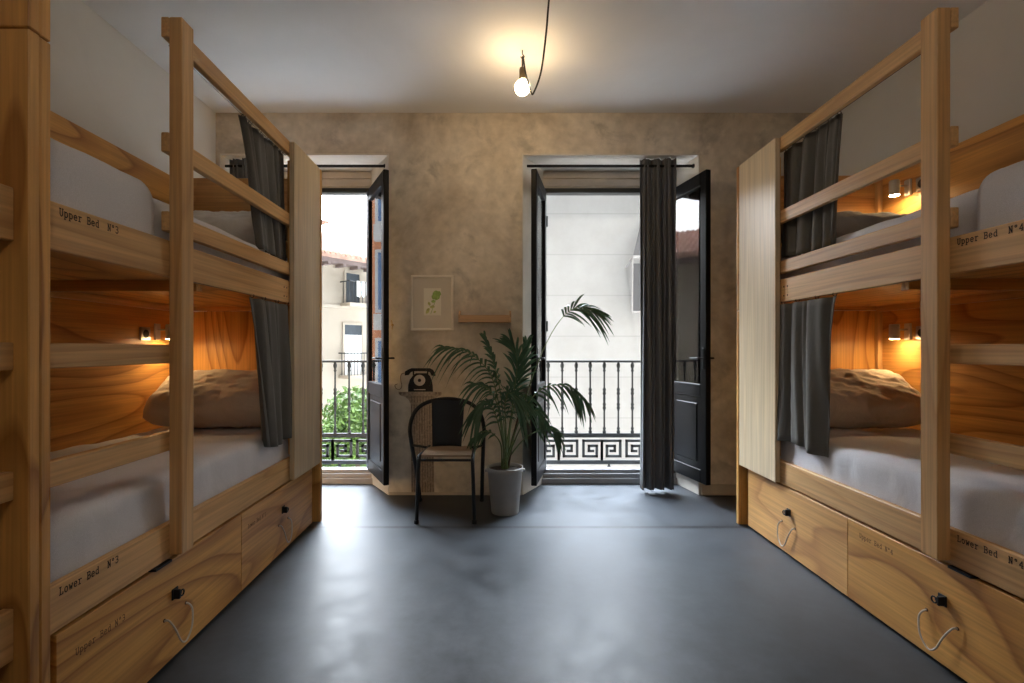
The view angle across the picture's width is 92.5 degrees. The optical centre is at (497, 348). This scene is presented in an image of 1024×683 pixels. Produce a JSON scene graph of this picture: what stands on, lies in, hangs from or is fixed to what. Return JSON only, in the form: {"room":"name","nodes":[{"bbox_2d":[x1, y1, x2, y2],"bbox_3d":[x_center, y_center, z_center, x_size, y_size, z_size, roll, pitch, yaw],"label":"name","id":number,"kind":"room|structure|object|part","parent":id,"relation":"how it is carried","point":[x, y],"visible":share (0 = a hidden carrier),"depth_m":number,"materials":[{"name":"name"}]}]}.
{"room":"dormitory","nodes":[
{"label":"dormitory","id":0,"kind":"room"},
{"bbox_2d":[48,0,215,299],"bbox_3d":[-2.320,-0.355,0.750,0.200,3.010,7.100,0,0,0],"label":"wall","id":1,"kind":"structure","parent":0,"point":[102,83],"depth_m":2.81,"materials":[{"name":"white paint"}]},
{"bbox_2d":[216,113,829,494],"bbox_3d":[0.200,-0.355,4.080,4.840,3.010,0.440,0,0,0],"label":"wall","id":2,"kind":"structure","parent":0,"point":[455,179],"depth_m":3.86,"materials":[{"name":"beige paint"}]},
{"bbox_2d":[220,154,388,170],"bbox_3d":[-1.522,-1.534,4.031,1.332,0.012,0.338,0,0,0],"label":"reveal","id":3,"kind":"structure","parent":2,"relation":"attached to","point":[318,159],"depth_m":3.95,"materials":[{"name":"white paint"}]},
{"bbox_2d":[220,155,388,494],"bbox_3d":[-1.522,-0.189,4.031,1.332,2.678,0.338,0,0,0],"label":"reveal","id":4,"kind":"structure","parent":2,"relation":"attached to","point":[375,172],"depth_m":3.97,"materials":[{"name":"white paint"}]},
{"bbox_2d":[225,164,384,167],"bbox_3d":[-1.533,-1.467,3.930,1.298,0.032,0.033,0,0,0],"label":"curtain rod","id":5,"kind":"object","parent":2,"relation":"attached to","point":[383,165],"visible":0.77,"depth_m":3.92,"materials":[{"name":"black paint"}]},
{"bbox_2d":[229,158,247,177],"bbox_3d":[-2.063,-0.200,3.929,0.175,2.644,0.086,0,0,0],"label":"curtain","id":6,"kind":"object","parent":5,"relation":"hanging from","point":[237,172],"visible":0.07,"depth_m":3.92,"materials":[{"name":"grey fabric"}]},
{"bbox_2d":[284,169,394,485],"bbox_3d":[-1.512,-0.189,3.986,1.453,2.678,0.628,0,0,0],"label":"door","id":7,"kind":"structure","parent":2,"relation":"in","point":[333,182],"depth_m":3.98,"materials":[{"name":"wood"}]},
{"bbox_3d":[-1.613,-0.115,4.240,1.135,2.530,0.080,0,0,0],"label":"frame","id":8,"kind":"part","parent":7,"relation":"part of","materials":[{"name":"metal"}]},
{"bbox_3d":[-1.613,1.093,4.235,1.175,0.115,0.130,0,0,0],"label":"sill","id":9,"kind":"part","parent":7,"relation":"part of","materials":[{"name":"beige wood"}]},
{"bbox_3d":[-0.970,0.647,3.945,0.036,0.565,0.455,0,0,-27],"label":"panel","id":10,"kind":"part","parent":7,"relation":"part of","materials":[{"name":"black paint"}]},
{"bbox_3d":[-0.970,-0.490,3.945,0.008,1.530,0.455,0,0,-27],"label":"glass pane","id":11,"kind":"part","parent":7,"relation":"part of","materials":[{"name":"clear glass"}]},
{"bbox_3d":[-0.870,0.070,3.749,0.157,0.160,0.105,0,0,-27],"label":"handle","id":12,"kind":"part","parent":7,"relation":"part of","materials":[{"name":"black paint"}]},
{"bbox_2d":[395,368,441,491],"bbox_3d":[-0.622,0.659,3.857,0.375,1.015,0.006,0,0,0],"label":"wall mural","id":13,"kind":"object","parent":2,"relation":"attached to","point":[419,390],"visible":0.8,"depth_m":3.86,"materials":[{"name":"grey paint"}]},
{"bbox_2d":[411,275,452,329],"bbox_3d":[-0.514,-0.362,3.849,0.332,0.432,0.021,0,0,0],"label":"framed print","id":14,"kind":"object","parent":2,"relation":"attached to","point":[431,295],"visible":1,"depth_m":3.85,"materials":[{"name":"beige paper"}]},
{"bbox_2d":[424,288,440,314],"bbox_3d":[-0.511,-0.370,3.847,0.136,0.213,0.002,0,0,0],"label":"print","id":15,"kind":"object","parent":14,"relation":"attached to","point":[432,296],"depth_m":3.85,"materials":[{"name":"green"}]},
{"bbox_2d":[458,311,510,322],"bbox_3d":[-0.097,-0.251,3.804,0.404,0.093,0.111,0,0,0],"label":"ledge","id":16,"kind":"object","parent":2,"relation":"attached to","point":[461,318],"visible":1,"depth_m":3.75,"materials":[{"name":"brown wood"}]},
{"bbox_2d":[389,484,736,494],"bbox_3d":[0.884,1.107,3.853,3.472,0.085,0.014,0,0,0],"label":"baseboard","id":17,"kind":"structure","parent":2,"relation":"attached to","point":[713,489],"depth_m":3.85,"materials":[{"name":"beige paint"}]},
{"bbox_2d":[522,155,698,494],"bbox_3d":[0.893,-0.189,4.031,1.397,2.678,0.338,0,0,0],"label":"reveal","id":18,"kind":"structure","parent":2,"relation":"attached to","point":[682,174],"depth_m":3.93,"materials":[{"name":"white paint"}]},
{"bbox_2d":[522,154,698,170],"bbox_3d":[0.893,-1.534,4.031,1.397,0.012,0.338,0,0,0],"label":"reveal","id":19,"kind":"structure","parent":2,"relation":"attached to","point":[537,159],"depth_m":3.95,"materials":[{"name":"white paint"}]},
{"bbox_2d":[527,164,694,167],"bbox_3d":[0.912,-1.467,3.930,1.354,0.032,0.033,0,0,0],"label":"curtain rod","id":20,"kind":"object","parent":2,"relation":"attached to","point":[692,165],"visible":1,"depth_m":3.92,"materials":[{"name":"black paint"}]},
{"bbox_2d":[640,158,675,489],"bbox_3d":[1.284,-0.200,3.929,0.288,2.644,0.086,0,0,0],"label":"curtain","id":21,"kind":"object","parent":20,"relation":"hanging from","point":[657,184],"visible":1,"depth_m":3.92,"materials":[{"name":"grey fabric"}]},
{"bbox_2d":[530,169,713,485],"bbox_3d":[0.929,-0.189,3.981,1.441,2.678,0.639,0,0,0],"label":"door","id":22,"kind":"structure","parent":2,"relation":"in","point":[692,357],"depth_m":3.93,"materials":[{"name":"wood"}]},
{"bbox_3d":[0.290,0.070,3.741,0.157,0.160,0.105,0,0,13],"label":"handle","id":23,"kind":"part","parent":22,"relation":"part of","materials":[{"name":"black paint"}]},
{"bbox_3d":[0.336,-0.490,3.938,0.008,1.530,0.420,0,0,13],"label":"glass pane","id":24,"kind":"part","parent":22,"relation":"part of","materials":[{"name":"clear glass"}]},
{"bbox_3d":[0.336,0.647,3.938,0.036,0.565,0.420,0,0,13],"label":"panel","id":25,"kind":"part","parent":22,"relation":"part of","materials":[{"name":"black paint"}]},
{"bbox_3d":[0.953,1.093,4.235,1.215,0.115,0.130,0,0,0],"label":"sill","id":26,"kind":"part","parent":22,"relation":"part of","materials":[{"name":"grey metal"}]},
{"bbox_3d":[0.953,-0.115,4.240,1.175,2.530,0.080,0,0,0],"label":"frame","id":27,"kind":"part","parent":22,"relation":"part of","materials":[{"name":"metal"}]},
{"bbox_3d":[1.532,0.647,3.945,0.036,0.565,0.400,0,0,-11],"label":"panel","id":28,"kind":"part","parent":22,"relation":"part of","materials":[{"name":"black paint"}]},
{"bbox_3d":[1.532,-0.490,3.945,0.008,1.530,0.400,0,0,-11],"label":"glass pane","id":29,"kind":"part","parent":22,"relation":"part of","materials":[{"name":"clear glass"}]},
{"bbox_3d":[1.570,0.070,3.756,0.157,0.160,0.105,0,0,-11],"label":"handle","id":30,"kind":"part","parent":22,"relation":"part of","materials":[{"name":"black paint"}]},
{"bbox_2d":[82,0,987,112],"bbox_3d":[0.200,-1.985,0.750,5.240,0.250,7.100,0,0,0],"label":"ceiling","id":31,"kind":"structure","parent":0,"point":[285,56],"depth_m":3.05,"materials":[{"name":"white paint"}]},
{"bbox_2d":[515,0,549,95],"bbox_3d":[0.235,-1.702,2.753,0.111,0.325,0.709,0,0,-14],"label":"pendant bulb","id":32,"kind":"object","parent":31,"relation":"hanging from","point":[522,86],"visible":1,"depth_m":3.01,"materials":[{"name":"white glass"}]},
{"bbox_2d":[519,66,525,79],"bbox_3d":[0.155,-1.715,3.050,0.040,0.080,0.040,0,0,0],"label":"socket","id":33,"kind":"object","parent":32,"relation":"attached to","point":[522,71],"depth_m":3.03,"materials":[{"name":"brown metal"}]},
{"bbox_3d":[0.155,-1.629,3.050,0.095,0.100,0.095,0,0,0],"label":"bulb","id":34,"kind":"part","parent":32,"relation":"part of","materials":[{"name":"white glass"}]},
{"bbox_2d":[147,484,967,682],"bbox_3d":[0.200,1.250,0.750,5.240,0.200,7.100,0,0,0],"label":"floor","id":35,"kind":"structure","parent":0,"point":[587,583],"depth_m":2.21,"materials":[{"name":"concrete"}]},
{"bbox_2d":[0,0,38,682],"bbox_3d":[-1.603,-0.029,0.198,0.957,2.358,2.055,0,0,-1],"label":"bunk bed","id":36,"kind":"object","parent":35,"relation":"on","point":[19,19],"visible":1,"depth_m":1.20,"materials":[{"name":"brown wood"}]},
{"bbox_2d":[36,0,321,682],"bbox_3d":[-1.631,-0.029,2.257,0.957,2.358,2.055,0,0,-1],"label":"bunk bed","id":37,"kind":"object","parent":35,"relation":"on","point":[121,616],"visible":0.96,"depth_m":1.96,"materials":[{"name":"brown wood"}]},
{"bbox_2d":[139,327,149,340],"bbox_3d":[-2.082,-0.090,2.894,0.015,0.080,0.080,0,0,0],"label":"wall socket","id":38,"kind":"object","parent":37,"relation":"attached to","point":[144,332],"visible":1,"depth_m":2.88,"materials":[{"name":"grey plastic"}]},
{"bbox_2d":[143,330,148,337],"bbox_3d":[-2.076,-0.090,2.894,0.004,0.052,0.052,0,0,-1],"label":"outlet","id":39,"kind":"object","parent":38,"relation":"attached to","point":[145,332],"depth_m":2.89,"materials":[{"name":"black paint"}]},
{"bbox_3d":[-1.204,0.955,1.808,0.020,0.363,0.976,0,0,-1],"label":"drawer","id":40,"kind":"part","parent":37,"relation":"part of","materials":[{"name":"brown wood"}]},
{"bbox_3d":[-1.197,0.767,1.737,0.032,0.008,0.085,0,0,-1],"label":"stop plate","id":41,"kind":"part","parent":37,"relation":"part of","materials":[{"name":"black paint"}]},
{"bbox_2d":[154,324,168,339],"bbox_3d":[-2.032,-0.105,3.000,0.116,0.100,0.054,0,0,0],"label":"reading lamp","id":42,"kind":"object","parent":37,"relation":"attached to","point":[157,327],"visible":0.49,"depth_m":2.98,"materials":[{"name":"grey metal"}]},
{"bbox_3d":[-2.083,-0.105,2.999,0.016,0.100,0.044,0,0,0],"label":"wall plate","id":43,"kind":"part","parent":42,"relation":"part of","materials":[{"name":"silver metal"}]},
{"bbox_2d":[50,426,289,582],"bbox_3d":[-1.636,0.577,2.245,0.848,0.249,1.976,0,0,0],"label":"mattress","id":44,"kind":"object","parent":37,"relation":"on","point":[91,516],"visible":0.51,"depth_m":1.74,"materials":[{"name":"white fabric"}]},
{"bbox_2d":[143,369,260,427],"bbox_3d":[-1.648,0.292,2.940,0.766,0.339,0.396,0,0,0],"label":"pillow","id":45,"kind":"object","parent":44,"relation":"on","point":[221,397],"visible":0.58,"depth_m":2.78,"materials":[{"name":"beige fabric"}]},
{"bbox_3d":[-1.184,1.037,1.825,0.025,0.135,0.146,0,0,-1],"label":"rope pull","id":46,"kind":"part","parent":37,"relation":"part of","materials":[{"name":"white fabric"}]},
{"bbox_3d":[-1.171,-0.230,1.816,0.047,1.956,0.072,0,0,-1],"label":"post","id":47,"kind":"part","parent":37,"relation":"part of","materials":[{"name":"brown wood"}]},
{"bbox_2d":[153,198,289,280],"bbox_3d":[-1.651,-0.440,2.242,0.818,0.276,1.964,0,0,0],"label":"mattress","id":48,"kind":"object","parent":37,"relation":"on","point":[159,206],"visible":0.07,"depth_m":2.18,"materials":[{"name":"white fabric"}]},
{"bbox_2d":[50,137,153,234],"bbox_3d":[-1.607,-0.483,1.520,0.774,0.266,0.489,0,0,0],"label":"duvet","id":49,"kind":"object","parent":48,"relation":"on","point":[80,181],"visible":0.61,"depth_m":1.50,"materials":[{"name":"white fabric"}]},
{"bbox_2d":[193,210,286,245],"bbox_3d":[-1.648,-0.712,2.940,0.764,0.289,0.405,0,0,0],"label":"pillow","id":50,"kind":"object","parent":48,"relation":"on","point":[239,224],"visible":0.3,"depth_m":2.77,"materials":[{"name":"beige fabric"}]},
{"bbox_3d":[-1.217,-0.466,2.519,0.028,0.071,1.482,0,0,-1],"label":"guard rail","id":51,"kind":"part","parent":37,"relation":"part of","materials":[{"name":"brown wood"}]},
{"bbox_3d":[-1.217,-0.752,2.519,0.028,0.071,1.482,0,0,-1],"label":"guard rail","id":52,"kind":"part","parent":37,"relation":"part of","materials":[{"name":"brown wood"}]},
{"bbox_3d":[-1.217,-1.171,2.519,0.028,0.073,1.482,0,0,-1],"label":"guard rail","id":53,"kind":"part","parent":37,"relation":"part of","materials":[{"name":"brown wood"}]},
{"bbox_2d":[193,68,285,260],"bbox_3d":[-1.261,-0.836,2.394,0.073,0.655,1.060,0,0,0],"label":"curtain","id":54,"kind":"object","parent":37,"relation":"hanging from","point":[264,161],"visible":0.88,"depth_m":2.64,"materials":[{"name":"grey fabric"}]},
{"bbox_3d":[-1.692,-0.694,3.265,0.860,0.882,0.022,0,0,-1],"label":"headboard","id":55,"kind":"part","parent":37,"relation":"part of","materials":[{"name":"brown wood"}]},
{"bbox_2d":[194,282,291,446],"bbox_3d":[-1.218,0.129,2.370,0.062,0.806,1.010,0,0,0],"label":"curtain","id":56,"kind":"object","parent":37,"relation":"hanging from","point":[270,319],"visible":1,"depth_m":2.63,"materials":[{"name":"grey fabric"}]},
{"bbox_3d":[-1.216,0.955,2.752,0.020,0.363,0.906,0,0,-1],"label":"drawer","id":57,"kind":"part","parent":37,"relation":"part of","materials":[{"name":"brown wood"}]},
{"bbox_3d":[-1.195,1.037,2.769,0.025,0.135,0.146,0,0,-1],"label":"rope pull","id":58,"kind":"part","parent":37,"relation":"part of","materials":[{"name":"white fabric"}]},
{"bbox_3d":[-1.192,-0.222,3.047,0.029,1.959,0.424,0,0,-1],"label":"privacy panel","id":59,"kind":"part","parent":37,"relation":"part of","materials":[{"name":"brown wood"}]},
{"bbox_2d":[408,397,485,523],"bbox_3d":[-0.370,0.755,3.462,0.572,0.795,0.506,0,0,0],"label":"armchair","id":60,"kind":"object","parent":35,"relation":"on","point":[447,420],"visible":0.9,"depth_m":3.57,"materials":[{"name":"black metal"}]},
{"bbox_3d":[-0.511,0.926,3.406,0.036,0.448,0.390,0,0,5],"label":"leg","id":61,"kind":"part","parent":60,"relation":"part of","materials":[{"name":"black paint"}]},
{"bbox_3d":[-0.343,0.737,3.247,0.355,0.018,0.018,0,0,0],"label":"seat rail","id":62,"kind":"part","parent":60,"relation":"part of","materials":[{"name":"black metal"}]},
{"bbox_3d":[-0.343,0.711,3.410,0.330,0.016,0.296,0,0,0],"label":"seat","id":63,"kind":"part","parent":60,"relation":"part of","materials":[{"name":"beige wood"}]},
{"bbox_3d":[-0.159,0.926,3.406,0.038,0.448,0.387,0,0,0],"label":"leg","id":64,"kind":"part","parent":60,"relation":"part of","materials":[{"name":"black paint"}]},
{"bbox_2d":[423,294,613,515],"bbox_3d":[0.165,0.373,3.428,1.406,1.554,0.645,0,0,0],"label":"potted palm","id":65,"kind":"object","parent":35,"relation":"on","point":[505,476],"visible":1,"depth_m":3.36,"materials":[{"name":"plant"}]},
{"bbox_2d":[485,462,524,515],"bbox_3d":[0.053,0.989,3.460,0.280,0.322,0.258,0,0,0],"label":"pot","id":66,"kind":"object","parent":65,"relation":"attached to","point":[504,479],"depth_m":3.37,"materials":[{"name":"grey ceramic"}]},
{"bbox_3d":[0.122,0.598,3.429,0.124,0.506,0.052,0,0,15],"label":"stem","id":67,"kind":"part","parent":65,"relation":"part of","materials":[{"name":"plant"}]},
{"bbox_2d":[737,7,1023,682],"bbox_3d":[2.037,-0.029,2.209,0.957,2.358,2.055,0,0,1],"label":"bunk bed","id":68,"kind":"object","parent":35,"relation":"on","point":[957,595],"visible":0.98,"depth_m":2.22,"materials":[{"name":"brown wood"}]},
{"bbox_3d":[1.595,-0.222,2.997,0.029,1.959,0.424,0,0,1],"label":"privacy panel","id":69,"kind":"part","parent":68,"relation":"part of","materials":[{"name":"brown wood"}]},
{"bbox_3d":[1.599,1.037,2.719,0.025,0.135,0.146,0,0,1],"label":"rope pull","id":70,"kind":"part","parent":68,"relation":"part of","materials":[{"name":"white fabric"}]},
{"bbox_3d":[1.620,0.955,2.702,0.020,0.363,0.906,0,0,1],"label":"drawer","id":71,"kind":"part","parent":68,"relation":"part of","materials":[{"name":"brown wood"}]},
{"bbox_3d":[2.094,-0.694,3.217,0.860,0.882,0.022,0,0,1],"label":"headboard","id":72,"kind":"part","parent":68,"relation":"part of","materials":[{"name":"brown wood"}]},
{"bbox_2d":[777,279,920,456],"bbox_3d":[1.614,0.131,2.320,0.060,0.811,1.010,0,0,0],"label":"curtain","id":73,"kind":"object","parent":68,"relation":"hanging from","point":[803,409],"visible":0.99,"depth_m":2.55,"materials":[{"name":"grey fabric"}]},
{"bbox_2d":[781,54,920,257],"bbox_3d":[1.667,-0.836,2.345,0.063,0.655,1.060,0,0,0],"label":"curtain","id":74,"kind":"object","parent":68,"relation":"hanging from","point":[811,165],"visible":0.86,"depth_m":2.59,"materials":[{"name":"grey fabric"}]},
{"bbox_3d":[1.622,-0.466,2.469,0.028,0.071,1.482,0,0,1],"label":"guard rail","id":75,"kind":"part","parent":68,"relation":"part of","materials":[{"name":"brown wood"}]},
{"bbox_3d":[1.622,-0.752,2.469,0.028,0.071,1.482,0,0,1],"label":"guard rail","id":76,"kind":"part","parent":68,"relation":"part of","materials":[{"name":"brown wood"}]},
{"bbox_3d":[1.622,-1.171,2.469,0.028,0.073,1.482,0,0,1],"label":"guard rail","id":77,"kind":"part","parent":68,"relation":"part of","materials":[{"name":"brown wood"}]},
{"bbox_2d":[780,189,978,279],"bbox_3d":[2.059,-0.439,2.194,0.810,0.273,1.975,0,0,0],"label":"mattress","id":78,"kind":"object","parent":68,"relation":"on","point":[966,203],"visible":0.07,"depth_m":2.03,"materials":[{"name":"white fabric"}]},
{"bbox_2d":[781,211,906,242],"bbox_3d":[2.051,-0.702,2.891,0.765,0.268,0.410,0,0,0],"label":"pillow","id":79,"kind":"object","parent":78,"relation":"on","point":[847,222],"visible":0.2,"depth_m":2.71,"materials":[{"name":"beige fabric"}]},
{"bbox_2d":[977,160,1023,230],"bbox_3d":[2.014,-0.484,1.456,0.772,0.268,0.457,0,0,0],"label":"duvet","id":80,"kind":"object","parent":78,"relation":"on","point":[1000,197],"visible":0.77,"depth_m":1.59,"materials":[{"name":"white fabric"}]},
{"bbox_2d":[889,179,911,196],"bbox_3d":[2.435,-0.975,2.968,0.116,0.100,0.054,0,0,0],"label":"reading lamp","id":81,"kind":"object","parent":68,"relation":"attached to","point":[894,185],"visible":1,"depth_m":2.95,"materials":[{"name":"grey metal"}]},
{"bbox_3d":[2.486,-0.975,2.967,0.015,0.100,0.044,0,0,0],"label":"wall plate","id":82,"kind":"part","parent":81,"relation":"part of","materials":[{"name":"silver metal"}]},
{"bbox_2d":[889,323,911,339],"bbox_3d":[2.435,-0.105,2.968,0.116,0.100,0.054,0,0,0],"label":"reading lamp","id":83,"kind":"object","parent":68,"relation":"attached to","point":[894,329],"visible":1,"depth_m":2.95,"materials":[{"name":"grey metal"}]},
{"bbox_3d":[2.486,-0.105,2.967,0.015,0.100,0.044,0,0,0],"label":"wall plate","id":84,"kind":"part","parent":83,"relation":"part of","materials":[{"name":"silver metal"}]},
{"bbox_2d":[780,427,1023,554],"bbox_3d":[2.048,0.578,2.197,0.842,0.248,1.963,0,0,0],"label":"mattress","id":85,"kind":"object","parent":68,"relation":"on","point":[987,499],"visible":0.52,"depth_m":1.99,"materials":[{"name":"white fabric"}]},
{"bbox_2d":[830,368,920,428],"bbox_3d":[2.051,0.289,2.890,0.763,0.347,0.394,0,0,0],"label":"pillow","id":86,"kind":"object","parent":85,"relation":"on","point":[859,398],"visible":0.54,"depth_m":2.73,"materials":[{"name":"beige fabric"}]},
{"bbox_2d":[916,326,920,339],"bbox_3d":[2.485,-0.095,2.867,0.015,0.080,0.080,0,0,0],"label":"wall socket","id":87,"kind":"object","parent":68,"relation":"attached to","point":[918,328],"visible":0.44,"depth_m":2.89,"materials":[{"name":"grey plastic"}]},
{"bbox_2d":[916,177,920,191],"bbox_3d":[2.485,-0.970,2.867,0.015,0.080,0.080,0,0,0],"label":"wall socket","id":88,"kind":"object","parent":68,"relation":"attached to","point":[918,180],"visible":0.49,"depth_m":2.89,"materials":[{"name":"grey plastic"}]},
{"bbox_3d":[1.578,-0.230,1.766,0.047,1.956,0.072,0,0,1],"label":"post","id":89,"kind":"part","parent":68,"relation":"part of","materials":[{"name":"brown wood"}]},
{"bbox_3d":[1.611,0.955,1.758,0.020,0.363,0.976,0,0,1],"label":"drawer","id":90,"kind":"part","parent":68,"relation":"part of","materials":[{"name":"brown wood"}]},
{"bbox_3d":[1.591,1.037,1.775,0.025,0.135,0.146,0,0,1],"label":"rope pull","id":91,"kind":"part","parent":68,"relation":"part of","materials":[{"name":"white fabric"}]},
{"bbox_3d":[1.605,0.767,1.687,0.032,0.008,0.085,0,0,1],"label":"stop plate","id":92,"kind":"part","parent":68,"relation":"part of","materials":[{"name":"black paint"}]},
{"bbox_2d":[830,0,1023,309],"bbox_3d":[2.720,-0.355,0.750,0.200,3.010,7.100,0,0,0],"label":"wall","id":93,"kind":"structure","parent":0,"point":[987,45],"depth_m":2.76,"materials":[{"name":"white paint"}]},
{"bbox_3d":[0.000,1.450,4.200,24.000,7.800,0.200,0,0,0],"label":"wall","id":94,"kind":"structure","parent":0,"visible":0},
{"bbox_3d":[1.060,1.270,4.540,2.000,0.240,0.480,0,0,0],"label":"balcony slab","id":95,"kind":"object","parent":94,"relation":"attached to","visible":0},
{"bbox_2d":[546,360,640,466],"bbox_3d":[1.060,0.629,4.492,1.800,1.042,0.385,0,0,0],"label":"balcony railing","id":96,"kind":"object","parent":95,"relation":"on","point":[575,434],"visible":0.38,"depth_m":4.65,"materials":[{"name":"metal"}]},
{"bbox_3d":[1.060,0.947,4.660,1.800,0.294,0.024,0,0,0],"label":"rail","id":97,"kind":"part","parent":96,"relation":"part of","materials":[{"name":"metal"}]},
{"bbox_3d":[1.060,0.118,4.660,1.800,0.020,0.044,0,0,0],"label":"rail","id":98,"kind":"part","parent":96,"relation":"part of","materials":[{"name":"metal"}]},
{"bbox_3d":[-1.500,1.270,4.540,2.000,0.240,0.480,0,0,0],"label":"balcony slab","id":99,"kind":"object","parent":94,"relation":"attached to","visible":0},
{"bbox_2d":[322,360,366,466],"bbox_3d":[-1.500,0.629,4.492,1.800,1.042,0.385,0,0,0],"label":"balcony railing","id":100,"kind":"object","parent":99,"relation":"on","point":[334,434],"visible":0.33,"depth_m":4.65,"materials":[{"name":"metal"}]},
{"bbox_3d":[-1.500,0.118,4.660,1.800,0.020,0.044,0,0,0],"label":"rail","id":101,"kind":"part","parent":100,"relation":"part of","materials":[{"name":"metal"}]},
{"bbox_3d":[-1.500,0.947,4.660,1.800,0.294,0.024,0,0,0],"label":"rail","id":102,"kind":"part","parent":100,"relation":"part of","materials":[{"name":"metal"}]},
{"label":"outside","id":103,"kind":"structure","parent":0,"visible":0},
{"bbox_3d":[0.000,5.450,32.150,80.000,0.200,55.700,0,0,0],"label":"ground","id":104,"kind":"structure","parent":103,"visible":0},
{"bbox_2d":[322,423,363,466],"bbox_3d":[-3.764,3.487,11.528,1.678,3.738,1.675,0,0,0],"label":"street tree","id":105,"kind":"object","parent":104,"relation":"on","point":[323,465],"visible":0.02,"depth_m":11.09,"materials":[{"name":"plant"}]},
{"bbox_2d":[320,220,366,428],"bbox_3d":[-7.192,0.046,21.004,7.827,10.608,13.575,0,0,38],"label":"house","id":106,"kind":"structure","parent":104,"relation":"on","point":[344,260],"depth_m":17.64,"materials":[{"name":"paint"}]},
{"bbox_3d":[-5.336,-2.213,18.031,0.012,1.115,0.581,0,0,38],"label":"pane","id":107,"kind":"part","parent":106,"relation":"part of","materials":[{"name":"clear glass"}]},
{"bbox_3d":[-5.085,0.532,17.875,0.560,0.814,1.279,0,0,38],"label":"railing","id":108,"kind":"part","parent":106,"relation":"part of","materials":[{"name":"metal"}]},
{"bbox_3d":[-4.995,-2.040,17.991,0.560,0.782,1.449,0,0,38],"label":"railing","id":109,"kind":"part","parent":106,"relation":"part of","materials":[{"name":"metal"}]},
{"bbox_3d":[-5.323,0.074,18.049,0.012,1.915,0.760,0,0,38],"label":"pane","id":110,"kind":"part","parent":106,"relation":"part of","materials":[{"name":"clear glass"}]},
{"bbox_2d":[345,335,361,374],"bbox_3d":[-5.309,0.258,18.038,0.023,1.547,0.720,0,0,38],"label":"blind","id":111,"kind":"object","parent":106,"relation":"hanging from","point":[353,343],"depth_m":18.03,"materials":[{"name":"white"}]},
{"bbox_2d":[357,281,366,296],"bbox_3d":[-4.725,-2.129,17.844,0.036,0.600,0.952,0,0,38],"label":"laundry","id":112,"kind":"object","parent":106,"relation":"hanging from","point":[358,282],"visible":0.41,"depth_m":17.62,"materials":[{"name":"fabric"}]},
{"bbox_2d":[322,385,366,466],"bbox_3d":[-2.724,3.030,9.484,1.540,4.652,1.564,0,0,0],"label":"street tree","id":113,"kind":"object","parent":104,"relation":"on","point":[356,401],"visible":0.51,"depth_m":9.14,"materials":[{"name":"green plant"}]},
{"bbox_2d":[352,238,366,240],"bbox_3d":[-10.500,-1.400,36.000,11.800,13.500,8.800,0,0,0],"label":"house","id":114,"kind":"structure","parent":104,"relation":"on","point":[360,239],"depth_m":35.59,"materials":[{"name":"paint"}]},
{"bbox_2d":[546,195,640,466],"bbox_3d":[4.400,0.700,12.025,10.400,9.300,5.350,0,0,0],"label":"stone building","id":115,"kind":"structure","parent":104,"relation":"on","point":[591,240],"depth_m":9.60,"materials":[{"name":"white stone"}]},
{"bbox_2d":[625,228,640,312],"bbox_3d":[3.198,-1.584,9.337,1.410,1.843,0.534,0,0,0],"label":"window","id":116,"kind":"structure","parent":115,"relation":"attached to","point":[636,305],"depth_m":9.09,"materials":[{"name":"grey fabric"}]}
]}

